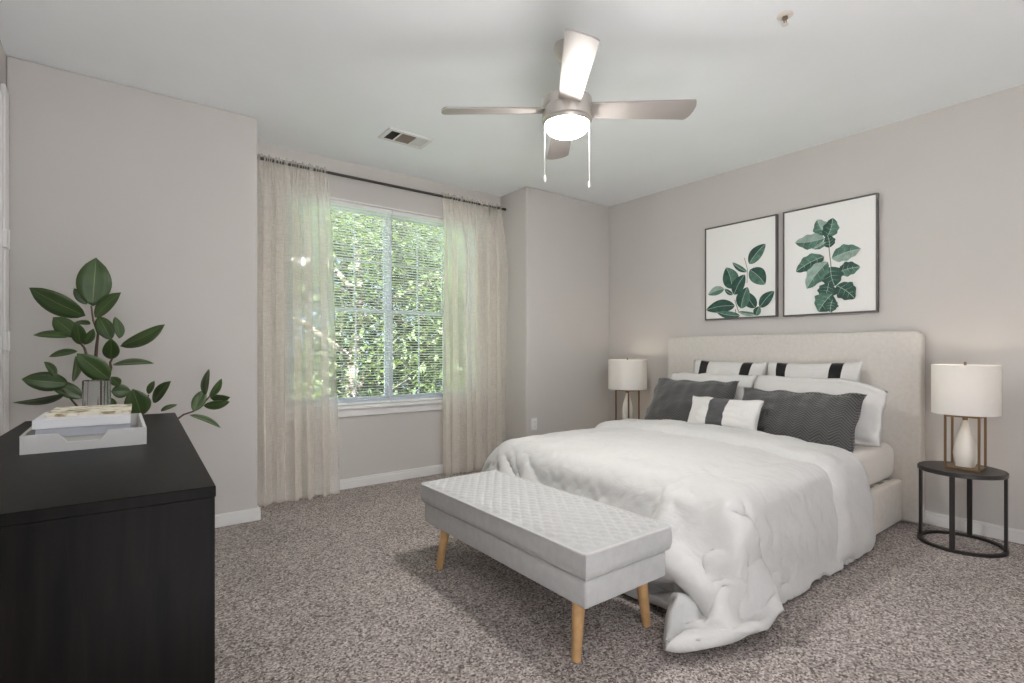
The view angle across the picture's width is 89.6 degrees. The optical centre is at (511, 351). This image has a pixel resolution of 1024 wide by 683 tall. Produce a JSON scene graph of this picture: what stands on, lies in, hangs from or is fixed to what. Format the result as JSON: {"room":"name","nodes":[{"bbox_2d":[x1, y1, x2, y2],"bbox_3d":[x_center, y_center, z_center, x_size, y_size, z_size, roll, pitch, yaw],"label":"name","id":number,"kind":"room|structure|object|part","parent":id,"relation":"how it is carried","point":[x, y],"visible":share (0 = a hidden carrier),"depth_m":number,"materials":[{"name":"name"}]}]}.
{"room":"bedroom","nodes":[
{"label":"bedroom","id":0,"kind":"room"},
{"bbox_2d":[0,40,6,83],"bbox_3d":[-1.101,-0.226,0.558,0.120,2.740,6.625,0,0,-37],"label":"wall","id":1,"kind":"structure","parent":0,"point":[3,56],"depth_m":2.69,"materials":[{"name":"paint"}]},
{"bbox_2d":[0,83,8,435],"bbox_3d":[-2.620,-0.116,2.660,0.020,2.520,0.170,0,0,-37],"label":"trim","id":2,"kind":"structure","parent":1,"relation":"attached to","point":[4,93],"depth_m":2.64,"materials":[{"name":"white paint"}]},
{"bbox_2d":[2,229,9,249],"bbox_3d":[-2.579,-0.576,2.631,0.026,0.100,0.043,0,0,-37],"label":"hinge","id":3,"kind":"object","parent":1,"relation":"attached to","point":[5,233],"depth_m":2.62,"materials":[{"name":"white paint"}]},
{"bbox_2d":[2,331,9,350],"bbox_3d":[-2.579,-0.056,2.631,0.026,0.100,0.043,0,0,-37],"label":"hinge","id":4,"kind":"object","parent":1,"relation":"attached to","point":[5,335],"depth_m":2.62,"materials":[{"name":"white paint"}]},
{"bbox_2d":[6,56,256,514],"bbox_3d":[-2.400,-0.226,3.373,1.236,2.740,0.575,0,0,-37],"label":"wall","id":5,"kind":"structure","parent":0,"point":[161,190],"depth_m":3.14,"materials":[{"name":"paint"}]},
{"bbox_2d":[215,457,487,527],"bbox_3d":[-0.953,1.102,4.375,4.753,0.084,0.441,0,0,-37],"label":"baseboard","id":6,"kind":"structure","parent":5,"relation":"attached to","point":[254,514],"depth_m":4.25,"materials":[{"name":"white paint"}]},
{"bbox_2d":[257,141,499,491],"bbox_3d":[-1.101,-0.226,4.634,2.360,2.740,0.150,0,0,-37],"label":"wall","id":7,"kind":"structure","parent":0,"point":[301,452],"depth_m":4.34,"materials":[{"name":"paint"}]},
{"bbox_2d":[257,156,505,215],"bbox_3d":[-1.024,-1.415,4.533,2.352,0.078,0.104,0,0,-37],"label":"curtain rod","id":8,"kind":"object","parent":7,"relation":"attached to","point":[258,157],"visible":0.96,"depth_m":4.38,"materials":[{"name":"grey metal"}]},
{"bbox_2d":[280,189,483,421],"bbox_3d":[-1.083,-0.367,4.619,1.890,1.817,0.195,0,0,-37],"label":"window","id":9,"kind":"structure","parent":7,"relation":"in","point":[308,413],"depth_m":4.64,"materials":[{"name":"white plastic"}]},
{"bbox_3d":[-1.478,-0.792,4.420,0.841,0.888,0.024,0,0,-37],"label":"sash","id":10,"kind":"part","parent":9,"relation":"part of","materials":[{"name":"glass"}]},
{"bbox_3d":[-1.462,0.021,4.399,0.841,0.790,0.024,0,0,-37],"label":"sash","id":11,"kind":"part","parent":9,"relation":"part of","materials":[{"name":"glass"}]},
{"bbox_2d":[288,192,391,408],"bbox_3d":[-1.426,-0.408,4.341,0.875,1.710,0.044,0,0,-37],"label":"window blind","id":12,"kind":"object","parent":9,"relation":"attached to","point":[290,194],"visible":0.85,"depth_m":4.33,"materials":[{"name":"white plastic"}]},
{"bbox_3d":[-1.429,0.440,4.345,0.871,0.015,0.026,0,0,-37],"label":"rail","id":13,"kind":"part","parent":12,"relation":"part of","materials":[{"name":"white plastic"}]},
{"bbox_3d":[-1.429,-0.400,4.345,0.632,1.672,0.029,0,0,-37],"label":"ladder cord","id":14,"kind":"part","parent":12,"relation":"part of","materials":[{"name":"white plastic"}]},
{"bbox_3d":[-1.063,0.463,4.593,1.890,0.026,0.130,0,0,-37],"label":"sill","id":15,"kind":"part","parent":9,"relation":"part of","materials":[{"name":"white paint"}]},
{"bbox_3d":[-0.788,-0.792,4.948,0.841,0.888,0.024,0,0,-37],"label":"sash","id":16,"kind":"part","parent":9,"relation":"part of","materials":[{"name":"white plastic"}]},
{"bbox_3d":[-0.771,0.021,4.926,0.841,0.790,0.024,0,0,-37],"label":"sash","id":17,"kind":"part","parent":9,"relation":"part of","materials":[{"name":"glass"}]},
{"bbox_2d":[391,211,474,401],"bbox_3d":[-0.728,-0.408,4.881,0.875,1.710,0.034,0,0,-37],"label":"window blind","id":18,"kind":"object","parent":9,"relation":"attached to","point":[402,214],"visible":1,"depth_m":4.86,"materials":[{"name":"white plastic"}]},
{"bbox_3d":[-0.728,0.440,4.881,0.871,0.015,0.026,0,0,-37],"label":"rail","id":19,"kind":"part","parent":18,"relation":"part of","materials":[{"name":"white plastic"}]},
{"bbox_2d":[0,0,1023,206],"bbox_3d":[0.840,-1.696,2.043,5.009,0.200,6.625,0,0,-37],"label":"ceiling","id":20,"kind":"structure","parent":0,"point":[327,78],"depth_m":2.88,"materials":[{"name":"paint"}]},
{"bbox_2d":[378,127,433,148],"bbox_3d":[-0.789,-1.590,3.847,0.350,0.012,0.210,0,0,-37],"label":"ceiling vent","id":21,"kind":"object","parent":20,"relation":"in","point":[391,134],"visible":1,"depth_m":3.83,"materials":[{"name":"white metal"}]},
{"bbox_2d":[384,131,399,139],"bbox_3d":[-0.878,-1.590,3.779,0.070,0.010,0.154,0,0,-37],"label":"grille","id":22,"kind":"object","parent":21,"relation":"attached to","point":[389,135],"depth_m":3.78,"materials":[{"name":"grey metal"}]},
{"bbox_2d":[394,134,415,143],"bbox_3d":[-0.795,-1.590,3.842,0.115,0.010,0.154,0,0,-37],"label":"grille","id":23,"kind":"object","parent":21,"relation":"attached to","point":[399,138],"depth_m":3.84,"materials":[{"name":"beige metal"}]},
{"bbox_2d":[410,138,426,146],"bbox_3d":[-0.706,-1.590,3.910,0.085,0.010,0.154,0,0,-37],"label":"grille","id":24,"kind":"object","parent":21,"relation":"attached to","point":[415,142],"depth_m":3.91,"materials":[{"name":"white metal"}]},
{"bbox_2d":[441,29,696,187],"bbox_3d":[0.287,-1.226,2.690,0.999,0.740,0.999,0,0,-43],"label":"ceiling fan","id":25,"kind":"object","parent":20,"relation":"hanging from","point":[567,112],"visible":1,"depth_m":2.63,"materials":[{"name":"silver metal"}]},
{"bbox_3d":[-0.100,-1.260,2.686,0.546,0.041,0.141,0,0,2],"label":"blade","id":26,"kind":"part","parent":25,"relation":"part of","materials":[{"name":"silver metal"}]},
{"bbox_3d":[0.283,-1.260,3.077,0.141,0.041,0.546,0,0,2],"label":"blade","id":27,"kind":"part","parent":25,"relation":"part of","materials":[{"name":"silver metal"}]},
{"bbox_3d":[0.291,-1.260,2.304,0.141,0.041,0.546,0,0,2],"label":"blade","id":28,"kind":"part","parent":25,"relation":"part of","materials":[{"name":"silver metal"}]},
{"bbox_3d":[0.674,-1.260,2.694,0.546,0.041,0.141,0,0,2],"label":"blade","id":29,"kind":"part","parent":25,"relation":"part of","materials":[{"name":"silver metal"}]},
{"bbox_2d":[777,10,793,26],"bbox_3d":[1.293,-1.572,2.444,0.072,0.048,0.072,0,0,-37],"label":"sprinkler","id":30,"kind":"object","parent":20,"relation":"attached to","point":[783,16],"visible":1,"depth_m":2.43,"materials":[{"name":"beige metal"}]},
{"bbox_2d":[500,186,608,443],"bbox_3d":[0.431,-0.226,5.538,1.173,2.740,0.575,0,0,-37],"label":"wall","id":31,"kind":"structure","parent":0,"point":[554,248],"depth_m":5.21,"materials":[{"name":"paint"}]},
{"bbox_2d":[531,418,536,429],"bbox_3d":[0.217,0.699,5.006,0.070,0.114,0.010,0,0,-37],"label":"wall outlet","id":32,"kind":"object","parent":31,"relation":"attached to","point":[533,420],"visible":1,"depth_m":5.00,"materials":[{"name":"white paint"}]},
{"bbox_2d":[215,467,1023,682],"bbox_3d":[0.840,1.244,2.043,5.009,0.200,6.625,0,0,-37],"label":"floor","id":33,"kind":"structure","parent":0,"point":[346,585],"depth_m":2.22,"materials":[{"name":"carpet"}]},
{"bbox_2d":[0,413,215,682],"bbox_3d":[-1.360,0.719,1.664,0.534,0.850,1.690,0,0,-36],"label":"dresser","id":34,"kind":"object","parent":33,"relation":"on","point":[107,555],"visible":0.99,"depth_m":1.05,"materials":[{"name":"black wood"}]},
{"bbox_2d":[19,413,146,454],"bbox_3d":[-1.431,0.267,1.750,0.296,0.054,0.480,0,0,-37],"label":"serving tray","id":35,"kind":"object","parent":34,"relation":"on","point":[29,443],"visible":0.66,"depth_m":1.56,"materials":[{"name":"grey paint"}]},
{"bbox_2d":[63,434,103,441],"bbox_3d":[-1.413,0.273,1.714,0.218,0.028,0.280,0,0,-38],"label":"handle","id":36,"kind":"object","parent":35,"relation":"on","point":[97,436],"visible":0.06,"depth_m":1.60,"materials":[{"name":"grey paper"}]},
{"bbox_2d":[35,422,130,436],"bbox_3d":[-1.412,0.244,1.712,0.228,0.028,0.285,0,0,-38],"label":"book","id":37,"kind":"object","parent":36,"relation":"on","point":[97,429],"visible":0.43,"depth_m":1.60,"materials":[{"name":"grey paper"}]},
{"bbox_2d":[32,412,130,429],"bbox_3d":[-1.410,0.217,1.710,0.234,0.026,0.290,0,0,-36],"label":"book","id":38,"kind":"object","parent":37,"relation":"on","point":[40,422],"visible":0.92,"depth_m":1.60,"materials":[{"name":"white paper"}]},
{"bbox_2d":[45,404,131,417],"bbox_3d":[-1.442,0.199,1.774,0.216,0.008,0.270,0,0,-36],"label":"book","id":39,"kind":"object","parent":38,"relation":"on","point":[117,408],"visible":1,"depth_m":1.72,"materials":[{"name":"white paper"}]},
{"bbox_2d":[82,380,110,405],"bbox_3d":[-1.756,0.206,2.182,0.096,0.175,0.096,0,0,-37],"label":"glass vase","id":40,"kind":"object","parent":39,"relation":"on","point":[94,392],"visible":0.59,"depth_m":2.14,"materials":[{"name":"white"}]},
{"bbox_2d":[13,258,229,427],"bbox_3d":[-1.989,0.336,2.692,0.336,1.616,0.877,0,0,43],"label":"rubber plant","id":41,"kind":"object","parent":40,"relation":"in","point":[93,280],"visible":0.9,"depth_m":2.56,"materials":[{"name":"green plant"}]},
{"bbox_3d":[-2.122,0.364,2.556,0.014,0.364,0.161,0,0,44],"label":"stem","id":42,"kind":"part","parent":41,"relation":"part of","materials":[{"name":"brown plant"}]},
{"bbox_3d":[-2.105,0.084,2.570,0.097,0.323,0.014,0,0,-37],"label":"stem","id":43,"kind":"part","parent":41,"relation":"part of","materials":[{"name":"brown plant"}]},
{"bbox_3d":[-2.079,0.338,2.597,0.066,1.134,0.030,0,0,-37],"label":"stem","id":44,"kind":"part","parent":41,"relation":"part of","materials":[{"name":"brown plant"}]},
{"bbox_3d":[-2.044,0.075,2.616,0.043,0.242,0.014,0,0,-37],"label":"stem","id":45,"kind":"part","parent":41,"relation":"part of","materials":[{"name":"brown plant"}]},
{"bbox_3d":[-1.881,0.448,2.747,0.477,0.402,0.023,0,0,-37],"label":"stem","id":46,"kind":"part","parent":41,"relation":"part of","materials":[{"name":"brown plant"}]},
{"bbox_3d":[-0.874,0.731,0.988,0.529,0.826,0.022,0,0,-36],"label":"panel","id":47,"kind":"part","parent":34,"relation":"part of","materials":[{"name":"black wood"}]},
{"bbox_2d":[420,470,671,662],"bbox_3d":[0.080,0.929,2.497,0.517,0.435,1.277,0,0,-37],"label":"bench","id":48,"kind":"object","parent":33,"relation":"on","point":[589,553],"visible":1,"depth_m":2.15,"materials":[{"name":"fabric"}]},
{"bbox_3d":[-0.362,1.037,2.731,0.078,0.220,0.052,0,0,9],"label":"leg","id":49,"kind":"part","parent":48,"relation":"part of","materials":[{"name":"brown wood"}]},
{"bbox_3d":[0.080,0.880,2.497,0.476,0.108,1.236,0,0,-37],"label":"seat","id":50,"kind":"part","parent":48,"relation":"part of","materials":[{"name":"fabric"}]},
{"bbox_2d":[420,471,671,580],"bbox_3d":[0.080,0.769,2.497,0.508,0.114,1.268,0,0,-37],"label":"seat cushion","id":51,"kind":"object","parent":48,"relation":"on","point":[579,538],"depth_m":2.20,"materials":[{"name":"fabric"}]},
{"bbox_3d":[0.245,1.037,1.933,0.073,0.220,0.058,0,0,-37],"label":"leg","id":52,"kind":"part","parent":48,"relation":"part of","materials":[{"name":"brown wood"}]},
{"bbox_3d":[0.545,1.037,2.162,0.063,0.218,0.058,0,0,-37],"label":"leg","id":53,"kind":"part","parent":48,"relation":"part of","materials":[{"name":"brown wood"}]},
{"bbox_2d":[668,331,924,534],"bbox_3d":[1.272,0.499,3.549,2.243,1.280,1.973,0,0,-37],"label":"bed","id":54,"kind":"object","parent":33,"relation":"on","point":[893,361],"visible":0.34,"depth_m":3.53,"materials":[{"name":"fabric"}]},
{"bbox_2d":[850,442,893,484],"bbox_3d":[1.258,0.731,3.529,2.085,0.251,1.706,0,0,-37],"label":"mattress","id":55,"kind":"object","parent":54,"relation":"on","point":[878,463],"visible":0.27,"depth_m":3.29,"materials":[{"name":"white fabric"}]},
{"bbox_2d":[482,419,875,652],"bbox_3d":[0.748,0.824,3.185,1.832,0.624,2.174,0,0,-37],"label":"duvet","id":56,"kind":"object","parent":55,"relation":"on","point":[755,518],"visible":0.94,"depth_m":2.53,"materials":[{"name":"white fabric"}]},
{"bbox_2d":[687,396,763,429],"bbox_3d":[1.519,0.451,3.724,0.180,0.237,0.557,0,0,-32],"label":"lumbar pillow","id":57,"kind":"object","parent":56,"relation":"on","point":[742,414],"visible":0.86,"depth_m":3.65,"materials":[{"name":"white fabric"}]},
{"bbox_2d":[644,378,738,421],"bbox_3d":[1.443,0.413,4.218,0.254,0.381,0.762,0,0,-38],"label":"pillow","id":58,"kind":"object","parent":55,"relation":"on","point":[672,399],"visible":0.62,"depth_m":4.20,"materials":[{"name":"grey fabric"}]},
{"bbox_2d":[670,372,754,399],"bbox_3d":[1.598,0.388,4.269,0.244,0.427,0.769,0,0,-34],"label":"pillow","id":59,"kind":"object","parent":55,"relation":"on","point":[744,380],"visible":0.21,"depth_m":4.17,"materials":[{"name":"fabric"}]},
{"bbox_2d":[694,360,766,387],"bbox_3d":[1.797,0.307,4.340,0.206,0.475,0.656,0,0,-30],"label":"striped pillow","id":60,"kind":"object","parent":55,"relation":"on","point":[700,366],"visible":0.27,"depth_m":4.30,"materials":[{"name":"white fabric"}]},
{"bbox_2d":[742,387,866,452],"bbox_3d":[1.911,0.453,3.519,0.250,0.382,0.813,0,0,-37],"label":"pillow","id":61,"kind":"object","parent":55,"relation":"on","point":[815,417],"visible":0.7,"depth_m":3.37,"materials":[{"name":"grey fabric"}]},
{"bbox_2d":[768,362,862,381],"bbox_3d":[2.203,0.306,3.810,0.186,0.477,0.672,0,0,-34],"label":"striped pillow","id":62,"kind":"object","parent":55,"relation":"on","point":[850,371],"visible":0.23,"depth_m":3.75,"materials":[{"name":"white fabric"}]},
{"bbox_2d":[754,375,887,447],"bbox_3d":[2.099,0.389,3.619,0.223,0.424,0.884,0,0,-36],"label":"pillow","id":63,"kind":"object","parent":55,"relation":"on","point":[868,430],"visible":0.43,"depth_m":3.43,"materials":[{"name":"fabric"}]},
{"bbox_3d":[1.778,0.996,2.858,2.097,0.273,0.060,0,0,-37],"label":"rail","id":64,"kind":"part","parent":54,"relation":"part of","materials":[{"name":"fabric"}]},
{"bbox_2d":[917,461,1008,557],"bbox_3d":[2.671,0.916,3.068,0.412,0.455,0.412,0,0,-37],"label":"side table","id":65,"kind":"object","parent":33,"relation":"on","point":[935,467],"visible":0.91,"depth_m":2.96,"materials":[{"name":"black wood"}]},
{"bbox_3d":[2.552,0.921,3.223,0.024,0.418,0.014,0,0,-37],"label":"leg","id":66,"kind":"part","parent":65,"relation":"part of","materials":[{"name":"black metal"}]},
{"bbox_3d":[2.516,0.921,2.949,0.014,0.418,0.024,0,0,-37],"label":"leg","id":67,"kind":"part","parent":65,"relation":"part of","materials":[{"name":"black metal"}]},
{"bbox_2d":[931,362,1001,472],"bbox_3d":[2.682,0.372,3.054,0.314,0.633,0.314,0,0,-37],"label":"table lamp","id":68,"kind":"object","parent":65,"relation":"on","point":[965,391],"visible":1,"depth_m":2.98,"materials":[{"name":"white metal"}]},
{"bbox_3d":[2.575,0.529,3.068,0.011,0.295,0.011,0,0,-37],"label":"frame post","id":69,"kind":"part","parent":68,"relation":"part of","materials":[{"name":"gold metal"}]},
{"bbox_3d":[2.696,0.529,3.160,0.011,0.295,0.011,0,0,-37],"label":"frame post","id":70,"kind":"part","parent":68,"relation":"part of","materials":[{"name":"gold metal"}]},
{"bbox_3d":[2.682,0.377,3.054,0.163,0.011,0.163,0,0,-37],"label":"frame","id":71,"kind":"part","parent":68,"relation":"part of","materials":[{"name":"gold metal"}]},
{"bbox_3d":[2.682,0.683,3.054,0.163,0.012,0.163,0,0,-37],"label":"plate","id":72,"kind":"part","parent":68,"relation":"part of","materials":[{"name":"gold metal"}]},
{"bbox_3d":[2.682,0.221,3.054,0.314,0.289,0.314,0,0,-37],"label":"lamp shade","id":73,"kind":"part","parent":68,"relation":"part of","materials":[{"name":"white fabric"}]},
{"bbox_3d":[2.667,0.529,2.947,0.011,0.295,0.011,0,0,-37],"label":"frame post","id":74,"kind":"part","parent":68,"relation":"part of","materials":[{"name":"gold metal"}]},
{"bbox_3d":[2.788,0.529,3.039,0.011,0.295,0.011,0,0,-37],"label":"frame post","id":75,"kind":"part","parent":68,"relation":"part of","materials":[{"name":"gold metal"}]},
{"bbox_3d":[2.826,0.921,3.186,0.014,0.418,0.024,0,0,-37],"label":"leg","id":76,"kind":"part","parent":65,"relation":"part of","materials":[{"name":"black metal"}]},
{"bbox_3d":[2.789,0.921,2.913,0.024,0.418,0.014,0,0,-37],"label":"leg","id":77,"kind":"part","parent":65,"relation":"part of","materials":[{"name":"black metal"}]},
{"bbox_3d":[1.141,0.916,5.102,0.412,0.455,0.412,0,0,-37],"label":"side table","id":78,"kind":"object","parent":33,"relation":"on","visible":0},
{"bbox_2d":[608,358,646,419],"bbox_3d":[1.140,0.372,5.095,0.374,0.633,0.374,0,0,-37],"label":"table lamp","id":79,"kind":"object","parent":78,"relation":"on","point":[627,375],"visible":0.88,"depth_m":4.96,"materials":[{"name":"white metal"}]},
{"bbox_3d":[1.030,0.529,5.109,0.011,0.295,0.011,0,0,-37],"label":"frame post","id":80,"kind":"part","parent":79,"relation":"part of","materials":[{"name":"gold metal"}]},
{"bbox_3d":[1.140,0.221,5.095,0.374,0.289,0.374,0,0,-37],"label":"lamp shade","id":81,"kind":"part","parent":79,"relation":"part of","materials":[{"name":"white fabric"}]},
{"bbox_3d":[1.250,0.529,5.080,0.011,0.295,0.011,0,0,-37],"label":"frame post","id":82,"kind":"part","parent":79,"relation":"part of","materials":[{"name":"gold metal"}]},
{"bbox_2d":[609,84,1023,529],"bbox_3d":[2.782,-0.226,3.528,0.120,2.740,6.625,0,0,-37],"label":"wall","id":83,"kind":"structure","parent":0,"point":[948,181],"depth_m":3.52,"materials":[{"name":"paint"}]},
{"bbox_2d":[705,214,778,320],"bbox_3d":[1.969,-0.706,4.463,0.034,0.836,0.648,0,0,-37],"label":"framed print","id":84,"kind":"object","parent":83,"relation":"attached to","point":[742,257],"visible":1,"depth_m":4.42,"materials":[{"name":"grey paper"}]},
{"bbox_2d":[783,192,878,316],"bbox_3d":[2.392,-0.705,3.908,0.036,0.842,0.654,0,0,-37],"label":"framed print","id":85,"kind":"object","parent":83,"relation":"attached to","point":[831,250],"visible":1,"depth_m":3.87,"materials":[{"name":"grey paper"}]},
{"bbox_2d":[923,511,1023,543],"bbox_3d":[2.908,1.102,3.252,0.016,0.084,6.034,0,0,-37],"label":"baseboard","id":86,"kind":"structure","parent":83,"relation":"attached to","point":[1015,535],"depth_m":3.23,"materials":[{"name":"white paint"}]},
{"label":"outside","id":87,"kind":"structure","parent":0,"visible":0},
{"bbox_3d":[-7.273,4.294,22.684,44.000,0.300,35.125,0,0,-37],"label":"ground","id":88,"kind":"structure","parent":87,"visible":0},
{"bbox_2d":[291,216,361,397],"bbox_3d":[-6.797,-0.333,11.051,8.762,8.977,9.754,0,0,-37],"label":"tree","id":89,"kind":"object","parent":88,"relation":"on","point":[297,216],"visible":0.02,"depth_m":12.19,"materials":[{"name":"green plant"}]},
{"bbox_2d":[291,205,416,399],"bbox_3d":[-5.458,0.114,8.224,6.636,8.083,6.936,0,0,26],"label":"tree","id":90,"kind":"object","parent":88,"relation":"on","point":[297,205],"visible":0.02,"depth_m":9.12,"materials":[{"name":"green plant"}]},
{"bbox_2d":[292,363,453,399],"bbox_3d":[-1.575,2.151,7.557,4.226,4.009,3.729,0,0,-37],"label":"tree","id":91,"kind":"object","parent":88,"relation":"on","point":[414,391],"visible":0.02,"depth_m":7.29,"materials":[{"name":"green plant"}]},
{"bbox_2d":[291,204,465,399],"bbox_3d":[-2.213,0.261,9.229,4.827,7.788,7.085,0,0,39],"label":"tree","id":92,"kind":"object","parent":88,"relation":"on","point":[302,363],"visible":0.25,"depth_m":8.40,"materials":[{"name":"green plant"}]},
{"bbox_2d":[291,205,465,398],"bbox_3d":[-3.842,-0.427,12.824,8.442,9.165,9.059,0,0,-37],"label":"tree","id":93,"kind":"object","parent":88,"relation":"on","point":[342,345],"visible":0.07,"depth_m":11.36,"materials":[{"name":"green plant"}]},
{"bbox_2d":[292,224,465,399],"bbox_3d":[-2.058,0.860,9.558,6.584,6.590,5.803,0,0,-42],"label":"tree","id":94,"kind":"object","parent":88,"relation":"on","point":[434,326],"visible":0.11,"depth_m":9.22,"materials":[{"name":"green plant"}]},
{"bbox_2d":[292,208,465,396],"bbox_3d":[-2.039,-0.494,13.733,8.086,9.299,8.301,0,0,23],"label":"tree","id":95,"kind":"object","parent":88,"relation":"on","point":[315,208],"visible":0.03,"depth_m":12.60,"materials":[{"name":"green plant"}]},
{"bbox_2d":[361,227,465,393],"bbox_3d":[-0.381,0.700,10.641,5.112,6.910,6.504,0,0,-3],"label":"tree","id":96,"kind":"object","parent":88,"relation":"on","point":[446,336],"visible":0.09,"depth_m":9.09,"materials":[{"name":"green plant"}]},
{"bbox_2d":[404,342,465,393],"bbox_3d":[0.112,1.995,8.863,4.480,4.320,4.029,0,0,4],"label":"tree","id":97,"kind":"object","parent":88,"relation":"on","point":[452,360],"visible":0.02,"depth_m":8.33,"materials":[{"name":"green plant"}]}
]}

